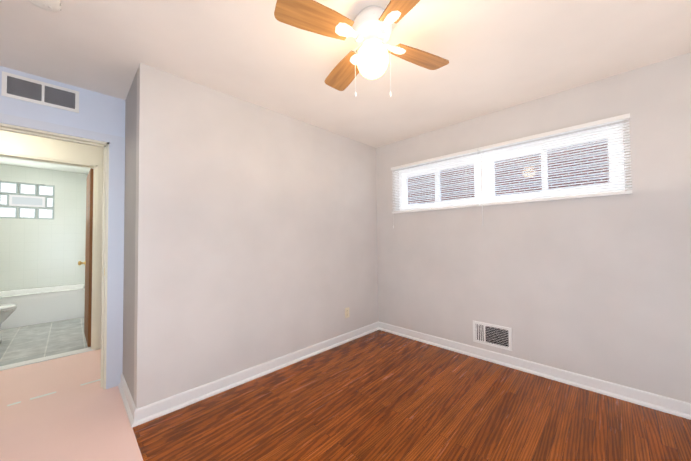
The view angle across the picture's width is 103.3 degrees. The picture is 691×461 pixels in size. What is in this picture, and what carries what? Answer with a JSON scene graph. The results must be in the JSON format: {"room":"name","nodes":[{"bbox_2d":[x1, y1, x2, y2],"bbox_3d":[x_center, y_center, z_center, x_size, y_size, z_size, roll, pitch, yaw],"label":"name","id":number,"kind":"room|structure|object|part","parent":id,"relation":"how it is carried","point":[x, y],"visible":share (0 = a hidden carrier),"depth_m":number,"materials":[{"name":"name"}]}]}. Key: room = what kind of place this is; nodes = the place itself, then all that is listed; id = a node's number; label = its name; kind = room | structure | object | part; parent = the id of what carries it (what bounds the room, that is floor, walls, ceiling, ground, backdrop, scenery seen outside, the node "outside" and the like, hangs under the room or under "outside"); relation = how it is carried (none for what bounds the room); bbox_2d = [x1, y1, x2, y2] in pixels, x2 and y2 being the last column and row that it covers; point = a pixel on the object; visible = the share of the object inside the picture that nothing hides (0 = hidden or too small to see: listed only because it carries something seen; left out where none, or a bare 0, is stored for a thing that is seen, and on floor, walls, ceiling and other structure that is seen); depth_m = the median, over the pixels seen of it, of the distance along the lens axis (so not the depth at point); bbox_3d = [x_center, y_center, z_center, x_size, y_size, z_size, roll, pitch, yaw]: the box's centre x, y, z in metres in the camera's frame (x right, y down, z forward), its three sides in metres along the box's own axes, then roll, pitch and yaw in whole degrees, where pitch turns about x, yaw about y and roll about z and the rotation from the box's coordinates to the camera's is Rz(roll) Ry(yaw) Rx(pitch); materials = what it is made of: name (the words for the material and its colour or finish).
{"room":"empty bedroom","nodes":[
{"label":"empty bedroom","id":0,"kind":"room"},
{"bbox_2d":[0,164,87,290],"bbox_3d":[-5.250,0.178,4.570,0.200,2.440,1.445,-2,-2,45],"label":"wall","id":1,"kind":"structure","parent":0,"point":[35,253],"depth_m":4.63,"materials":[{"name":"tile"}]},
{"bbox_2d":[0,181,54,219],"bbox_3d":[-5.274,-0.483,4.537,0.088,0.590,0.610,-2,-2,45],"label":"window","id":2,"kind":"structure","parent":1,"relation":"in","point":[25,201],"depth_m":4.50,"materials":[{"name":"grey glass"}]},
{"bbox_2d":[0,317,90,365],"bbox_3d":[-4.301,1.393,3.606,2.840,0.060,1.685,-2,-2,45],"label":"floor","id":3,"kind":"structure","parent":0,"point":[26,343],"depth_m":3.35,"materials":[{"name":"grey tile"}]},
{"bbox_2d":[0,304,16,343],"bbox_3d":[-4.285,0.961,3.100,0.460,0.775,0.725,-2,-2,45],"label":"toilet","id":4,"kind":"object","parent":3,"relation":"on","point":[7,311],"visible":1,"depth_m":3.25,"materials":[{"name":"white ceramic"}]},
{"bbox_2d":[0,283,84,329],"bbox_3d":[-4.892,1.160,4.198,0.771,0.450,1.435,-2,-2,45],"label":"bathtub","id":5,"kind":"object","parent":3,"relation":"on","point":[39,305],"visible":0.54,"depth_m":4.12,"materials":[{"name":"white ceramic"}]},
{"bbox_2d":[0,157,93,173],"bbox_3d":[-4.324,-1.127,3.671,2.950,0.100,1.685,-2,-2,45],"label":"ceiling","id":6,"kind":"structure","parent":0,"point":[36,164],"depth_m":4.42,"materials":[{"name":"white paint"}]},
{"bbox_2d":[0,130,103,159],"bbox_3d":[-2.653,0.116,3.297,0.120,2.440,4.900,-2,-2,45],"label":"wall","id":7,"kind":"structure","parent":0,"point":[19,140],"depth_m":2.83,"materials":[{"name":"beige paint"}]},
{"bbox_2d":[0,347,94,370],"bbox_3d":[-3.088,1.323,2.814,0.120,0.012,0.740,-2,-2,45],"label":"sill","id":8,"kind":"structure","parent":7,"relation":"attached to","point":[28,362],"depth_m":2.79,"materials":[{"name":"white"}]},
{"bbox_2d":[0,145,103,349],"bbox_3d":[-3.094,0.262,2.838,0.134,2.133,0.870,-2,-2,45],"label":"door frame","id":9,"kind":"structure","parent":7,"relation":"attached to","point":[68,158],"depth_m":3.05,"materials":[{"name":"beige wood"}]},
{"bbox_2d":[78,168,93,346],"bbox_3d":[-3.152,0.309,3.359,0.710,2.028,0.179,-2,-2,44],"label":"bathroom door","id":10,"kind":"structure","parent":7,"relation":"in","point":[88,257],"depth_m":3.15,"materials":[{"name":"brown wood"}]},
{"bbox_2d":[0,66,124,137],"bbox_3d":[-2.259,0.079,2.077,0.120,2.440,1.124,-2,-2,45],"label":"wall","id":11,"kind":"structure","parent":0,"point":[101,113],"depth_m":2.18,"materials":[{"name":"paint"}]},
{"bbox_2d":[1,71,78,112],"bbox_3d":[-2.250,-1.019,2.033,0.012,0.170,0.384,-2,-2,45],"label":"air vent","id":12,"kind":"object","parent":11,"relation":"in","point":[14,86],"visible":1,"depth_m":2.02,"materials":[{"name":"white metal"}]},
{"bbox_2d":[0,113,124,388],"bbox_3d":[-2.269,0.246,2.052,0.134,2.105,0.928,-2,-2,45],"label":"door frame","id":13,"kind":"structure","parent":11,"relation":"attached to","point":[115,284],"depth_m":2.28,"materials":[{"name":"white wood"}]},
{"bbox_2d":[122,72,136,400],"bbox_3d":[-1.654,0.076,2.183,0.590,2.440,0.120,-2,-2,45],"label":"wall","id":14,"kind":"structure","parent":0,"point":[129,232],"depth_m":2.11,"materials":[{"name":"paint"}]},
{"bbox_2d":[118,373,134,408],"bbox_3d":[-1.659,1.245,2.063,0.690,0.097,0.030,-2,-2,45],"label":"baseboard","id":15,"kind":"structure","parent":14,"relation":"attached to","point":[126,396],"depth_m":2.08,"materials":[{"name":"white wood"}]},
{"bbox_2d":[134,63,377,408],"bbox_3d":[-0.529,0.081,2.811,0.120,2.440,2.596,-2,-2,45],"label":"wall","id":16,"kind":"structure","parent":0,"point":[255,234],"depth_m":2.33,"materials":[{"name":"paint"}]},
{"bbox_2d":[126,322,377,427],"bbox_3d":[-0.491,1.250,2.700,0.030,0.097,2.580,-2,-2,45],"label":"baseboard","id":17,"kind":"structure","parent":16,"relation":"attached to","point":[165,406],"depth_m":2.25,"materials":[{"name":"white wood"}]},
{"bbox_2d":[345,307,348,317],"bbox_3d":[0.021,0.974,3.239,0.008,0.116,0.070,-2,-2,45],"label":"electrical outlet","id":18,"kind":"object","parent":16,"relation":"attached to","point":[346,312],"visible":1,"depth_m":3.23,"materials":[{"name":"beige plastic"}]},
{"bbox_2d":[0,0,690,147],"bbox_3d":[0.146,-1.231,1.546,4.350,0.100,3.970,-2,-2,45],"label":"ceiling","id":19,"kind":"structure","parent":0,"point":[501,54],"depth_m":1.78,"materials":[{"name":"paint"}]},
{"bbox_2d":[28,0,61,11],"bbox_3d":[-1.511,-1.146,1.358,0.139,0.045,0.138,-2,-2,45],"label":"smoke detector","id":20,"kind":"object","parent":19,"relation":"attached to","point":[52,5],"visible":1,"depth_m":1.37,"materials":[{"name":"white plastic"}]},
{"bbox_2d":[274,0,448,96],"bbox_3d":[0.150,-0.959,1.513,0.830,0.445,0.830,-1,-2,18],"label":"fan","id":21,"kind":"object","parent":19,"relation":"hanging from","point":[370,31],"visible":1,"depth_m":1.44,"materials":[{"name":"brown wood"}]},
{"bbox_3d":[-0.151,-1.057,1.362,0.385,0.038,0.154,0,-2,-27],"label":"blade","id":22,"kind":"part","parent":21,"relation":"part of","materials":[{"name":"brown wood"}]},
{"bbox_3d":[-0.004,-1.047,1.816,0.154,0.038,0.385,0,-2,-27],"label":"blade","id":23,"kind":"part","parent":21,"relation":"part of","materials":[{"name":"brown wood"}]},
{"bbox_3d":[0.150,-0.931,1.512,0.180,0.170,0.180,-2,-2,45],"label":"globe","id":24,"kind":"part","parent":21,"relation":"part of"},
{"bbox_3d":[0.303,-1.066,1.215,0.154,0.038,0.385,0,-2,-27],"label":"blade","id":25,"kind":"part","parent":21,"relation":"part of","materials":[{"name":"brown wood"}]},
{"bbox_3d":[0.450,-1.055,1.669,0.385,0.038,0.154,0,-2,-27],"label":"blade","id":26,"kind":"part","parent":21,"relation":"part of","materials":[{"name":"brown wood"}]},
{"bbox_2d":[133,330,690,460],"bbox_3d":[0.155,1.288,1.460,4.350,0.060,3.920,-2,-2,45],"label":"floor","id":27,"kind":"structure","parent":0,"point":[378,395],"depth_m":1.84,"materials":[{"name":"brown wood"}]},
{"bbox_2d":[0,385,102,419],"bbox_3d":[-2.276,1.297,2.015,0.120,0.003,0.728,-2,-2,45],"label":"paper","id":28,"kind":"object","parent":27,"relation":"on","point":[28,408],"visible":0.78,"depth_m":2.06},
{"bbox_2d":[0,386,142,460],"bbox_3d":[-0.798,1.241,0.503,4.109,0.003,0.977,-2,-2,45],"label":"floor","id":29,"kind":"structure","parent":27,"relation":"on","point":[94,426],"depth_m":1.73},
{"bbox_2d":[376,52,690,402],"bbox_3d":[1.460,0.060,2.820,4.350,2.440,0.220,-2,-2,45],"label":"wall","id":30,"kind":"structure","parent":0,"point":[597,287],"depth_m":2.25,"materials":[{"name":"paint"}]},
{"bbox_2d":[399,154,484,210],"bbox_3d":[1.093,-0.516,3.215,1.030,0.542,0.080,-2,-2,45],"label":"window","id":31,"kind":"structure","parent":30,"relation":"in","point":[479,185],"depth_m":3.13,"materials":[{"name":"white plastic"}]},
{"bbox_2d":[391,148,479,227],"bbox_3d":[0.968,-0.428,3.120,1.055,0.775,0.055,-2,-2,45],"label":"window blind","id":32,"kind":"object","parent":31,"relation":"attached to","point":[457,154],"visible":0.94,"depth_m":3.06,"materials":[{"name":"white plastic"}]},
{"bbox_2d":[473,321,511,350],"bbox_3d":[1.427,1.022,2.671,0.346,0.210,0.012,-2,-2,45],"label":"air vent","id":33,"kind":"object","parent":30,"relation":"in","point":[497,336],"visible":1,"depth_m":2.66,"materials":[{"name":"white metal"}]},
{"bbox_2d":[378,321,690,419],"bbox_3d":[1.636,1.221,2.449,3.400,0.097,0.030,-2,-2,45],"label":"baseboard","id":34,"kind":"structure","parent":30,"relation":"attached to","point":[672,406],"depth_m":2.29,"materials":[{"name":"white wood"}]},
{"bbox_2d":[483,125,624,202],"bbox_3d":[1.817,-0.543,2.493,1.014,0.534,0.074,-2,-2,45],"label":"window","id":35,"kind":"structure","parent":30,"relation":"in","point":[498,200],"depth_m":2.39,"materials":[{"name":"white plastic"}]},
{"bbox_2d":[478,113,631,225],"bbox_3d":[1.722,-0.449,2.371,1.055,0.789,0.054,-2,-2,45],"label":"window blind","id":36,"kind":"object","parent":35,"relation":"attached to","point":[606,121],"visible":0.9,"depth_m":2.29,"materials":[{"name":"white plastic"}]},
{"label":"outside","id":37,"kind":"structure","parent":0,"visible":0},
{"bbox_2d":[408,139,624,203],"bbox_3d":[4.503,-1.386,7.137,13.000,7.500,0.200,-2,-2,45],"label":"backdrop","id":38,"kind":"structure","parent":37,"point":[520,175],"depth_m":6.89,"materials":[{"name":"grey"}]},
{"bbox_3d":[-2.222,1.352,2.919,1.080,0.060,5.200,-2,-2,45],"label":"floor","id":39,"kind":"structure","parent":0,"visible":0},
{"bbox_2d":[0,349,100,412],"bbox_3d":[-2.412,1.316,2.686,1.019,0.003,4.399,-2,-2,45],"label":"floor","id":40,"kind":"structure","parent":39,"relation":"on","point":[61,376],"depth_m":2.41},
{"bbox_2d":[7,379,100,405],"bbox_3d":[-2.318,1.300,2.212,0.028,0.001,0.530,-2,-2,45],"label":"tape","id":41,"kind":"object","parent":40,"relation":"on","point":[50,393],"visible":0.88,"depth_m":2.15,"materials":[{"name":"white"}]}
]}

